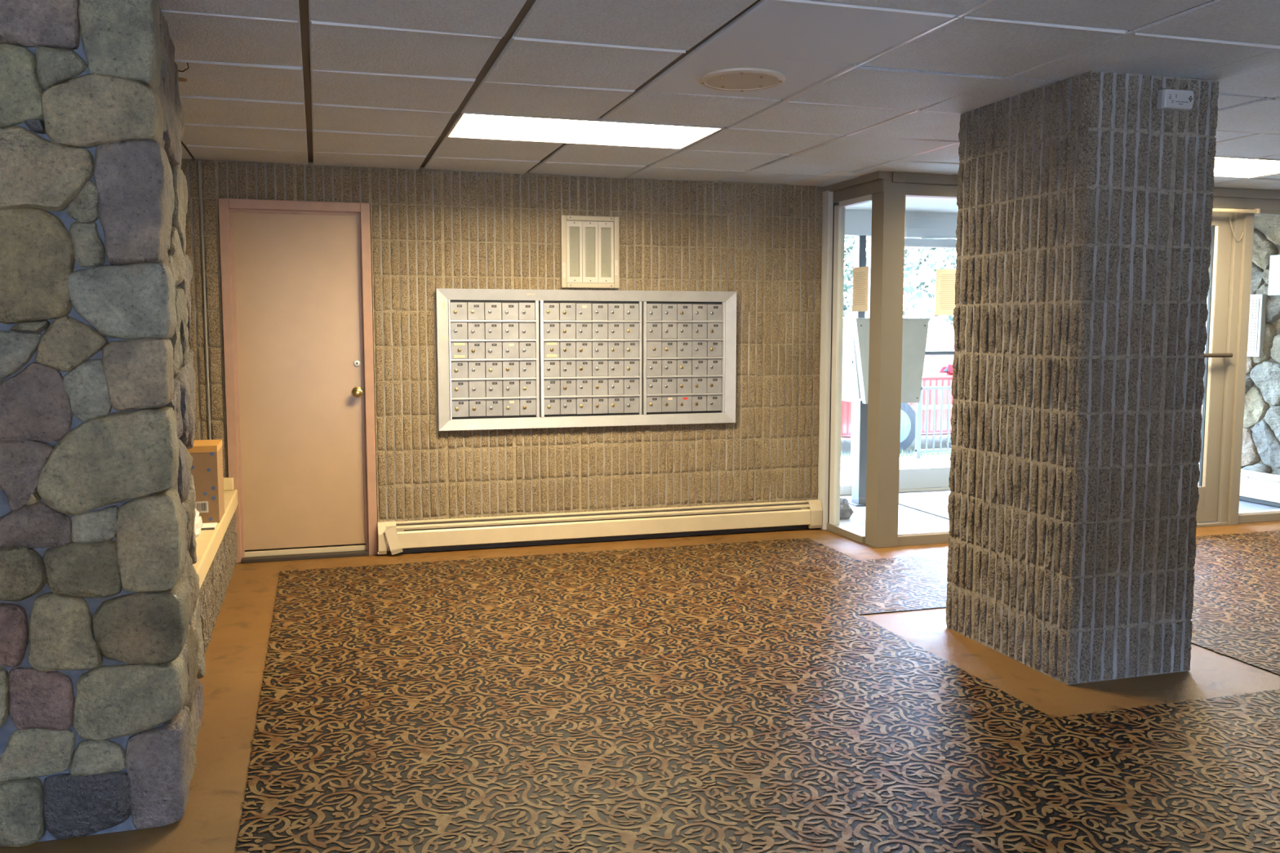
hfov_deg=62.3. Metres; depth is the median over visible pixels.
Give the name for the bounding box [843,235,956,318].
leafy tree
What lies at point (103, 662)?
stone pillar
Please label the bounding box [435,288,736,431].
mailboxes
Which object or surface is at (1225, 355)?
door
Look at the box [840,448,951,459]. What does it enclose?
grass
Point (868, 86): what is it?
ceiling
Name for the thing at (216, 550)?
wall
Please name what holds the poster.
attached to the wall at (1260, 450)
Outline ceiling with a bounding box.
[158,0,1279,213]
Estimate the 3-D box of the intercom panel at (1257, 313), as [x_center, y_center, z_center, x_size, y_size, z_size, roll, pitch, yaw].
[4.649,-0.767,8.057,0.052,0.470,0.200,-2,6,-17]
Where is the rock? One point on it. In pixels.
(846, 511)
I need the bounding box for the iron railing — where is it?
[914,384,951,458]
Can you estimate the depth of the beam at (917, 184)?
6.42 m
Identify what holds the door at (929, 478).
attached to the trim at (857, 222)
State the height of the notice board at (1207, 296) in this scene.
0.485 m
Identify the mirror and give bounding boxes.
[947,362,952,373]
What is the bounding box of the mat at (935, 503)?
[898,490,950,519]
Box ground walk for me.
[840,454,950,484]
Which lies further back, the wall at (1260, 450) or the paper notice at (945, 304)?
the wall at (1260, 450)
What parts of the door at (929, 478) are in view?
rail, rail, closer arm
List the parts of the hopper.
access door, plate, post, lid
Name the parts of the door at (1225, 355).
rail, rail, rail, closer arm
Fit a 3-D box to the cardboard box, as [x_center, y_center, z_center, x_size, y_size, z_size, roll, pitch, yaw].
[-2.060,0.258,5.022,0.140,0.362,0.283,-2,6,-17]
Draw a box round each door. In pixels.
[217,198,377,563]
[898,227,956,492]
[1195,208,1260,527]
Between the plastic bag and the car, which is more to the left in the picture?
the plastic bag
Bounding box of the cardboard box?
[187,439,224,523]
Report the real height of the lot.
0.260 m
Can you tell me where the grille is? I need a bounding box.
[705,73,778,88]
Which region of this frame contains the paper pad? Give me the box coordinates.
[200,522,217,530]
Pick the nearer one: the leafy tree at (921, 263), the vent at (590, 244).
the vent at (590, 244)
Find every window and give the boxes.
[817,190,871,543]
[840,235,871,495]
[897,195,949,546]
[1238,209,1279,523]
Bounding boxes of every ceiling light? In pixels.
[445,110,724,149]
[1213,155,1279,177]
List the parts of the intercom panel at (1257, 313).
plate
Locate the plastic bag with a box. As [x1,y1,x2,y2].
[194,508,202,537]
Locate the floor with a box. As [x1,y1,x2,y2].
[0,489,1279,852]
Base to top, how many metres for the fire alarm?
0.070 m
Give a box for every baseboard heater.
[377,499,822,555]
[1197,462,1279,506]
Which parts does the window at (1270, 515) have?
sill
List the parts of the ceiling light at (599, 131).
len panel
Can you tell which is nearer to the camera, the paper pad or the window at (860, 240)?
the paper pad
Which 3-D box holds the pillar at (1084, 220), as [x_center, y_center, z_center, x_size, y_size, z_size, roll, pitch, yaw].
[1.747,-0.191,4.310,0.600,2.235,0.832,-2,6,-17]
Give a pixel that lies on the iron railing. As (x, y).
(918, 405)
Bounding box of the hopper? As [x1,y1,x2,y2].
[841,318,930,506]
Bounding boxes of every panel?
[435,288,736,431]
[1247,293,1266,356]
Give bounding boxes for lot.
[840,435,951,457]
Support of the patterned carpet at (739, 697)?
on the floor
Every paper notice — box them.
[852,266,868,311]
[935,268,955,315]
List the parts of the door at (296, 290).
knob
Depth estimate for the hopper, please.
7.90 m
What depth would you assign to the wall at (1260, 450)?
8.01 m
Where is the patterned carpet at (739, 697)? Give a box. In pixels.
[235,530,1279,852]
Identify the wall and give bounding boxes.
[180,157,822,553]
[192,477,238,654]
[1198,214,1279,478]
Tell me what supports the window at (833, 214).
in the wall at (431, 229)
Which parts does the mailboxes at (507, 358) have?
frame rail, mailbox door, mailbox door, name plate, mailbox door, mailbox door, name plate, mailbox door, mailbox door, mailbox door, mailbox door, mailbox door, mailbox door, mailbox door, mailbox door, rail, mailbox door, rail, mailbox door, mailbox door, rail, rail, rail, mailbox door, mailbox door, mailbox door, mailbox door, mailbox door, mailbox door, mailbox door, mailbox door, mailbox door, mailbox door, mailbox door, mailbox door, mailbox door, mailbox door, mailbox door, name plate, mailbox door, mailbox door, mailbox door, mailbox door, mailbox door, name plate, mailbox door, mailbox door, mailbox door, mailbox door, mailbox door, mailbox door, mailbox door, mailbox door, mailbox door, mailbox door, mailbox door, mailbox door, mailbox door, frame rail, frame rail, rail, rail, rail, rail, rail, mailbox door, mailbox door, mailbox door, mailbox door, mailbox door, mailbox door, mailbox door, mailbox door, mailbox door, mailbox door, mailbox door, mailbox door, mailbox door, mailbox door, mailbox door, mailbox door, mailbox door, mailbox door, mailbox door, mailbox door, mailbox door, mailbox door, name plate, mailbox door, mailbox door, name plate, mailbox door, mailbox door, mailbox door, mailbox door, mailbox door, mailbox door, mailbox door, mailbox door, mailbox door, rail, rail, rail, rail, rail, mailbox door, mailbox door, mailbox door, mailbox door, mailbox door, mailbox door, mailbox door, mailbox door, mailbox door, mailbox door, mailbox door, mailbox door, mailbox door, mailbox door, mailbox door, frame rail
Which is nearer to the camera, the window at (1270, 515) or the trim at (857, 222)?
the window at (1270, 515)
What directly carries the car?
on the lot
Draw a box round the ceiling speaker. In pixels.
[698,67,785,91]
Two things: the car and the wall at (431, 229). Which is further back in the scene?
the car
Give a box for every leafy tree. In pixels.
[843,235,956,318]
[903,237,956,326]
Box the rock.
[840,497,853,519]
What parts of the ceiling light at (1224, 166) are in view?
len panel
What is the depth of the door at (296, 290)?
6.04 m
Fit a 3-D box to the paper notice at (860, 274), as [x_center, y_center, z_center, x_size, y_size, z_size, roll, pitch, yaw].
[1.353,-0.843,6.510,0.002,0.272,0.196,-2,6,-17]
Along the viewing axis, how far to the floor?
4.08 m
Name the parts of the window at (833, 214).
sill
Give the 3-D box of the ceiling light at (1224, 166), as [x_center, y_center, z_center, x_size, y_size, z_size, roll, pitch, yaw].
[3.229,-1.533,6.004,1.195,0.121,0.598,-2,6,-17]
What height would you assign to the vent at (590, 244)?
0.431 m
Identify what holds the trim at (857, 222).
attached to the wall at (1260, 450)
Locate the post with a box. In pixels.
[865,178,906,548]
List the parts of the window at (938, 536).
sill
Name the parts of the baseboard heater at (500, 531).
panel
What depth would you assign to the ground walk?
10.54 m
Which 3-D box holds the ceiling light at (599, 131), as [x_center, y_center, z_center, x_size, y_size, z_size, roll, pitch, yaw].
[-0.272,-1.433,4.949,1.195,0.121,0.598,-2,6,-17]
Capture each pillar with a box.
[0,0,205,847]
[946,71,1218,684]
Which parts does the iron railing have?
post, rail, rail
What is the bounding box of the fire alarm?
[1156,88,1193,111]
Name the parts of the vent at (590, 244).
frame rail, panel, plate, panel, frame rail, frame rail, panel, frame rail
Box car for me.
[840,326,954,453]
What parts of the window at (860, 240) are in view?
sill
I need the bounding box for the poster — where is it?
[1267,254,1279,295]
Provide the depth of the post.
6.33 m
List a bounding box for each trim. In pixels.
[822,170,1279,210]
[844,208,957,239]

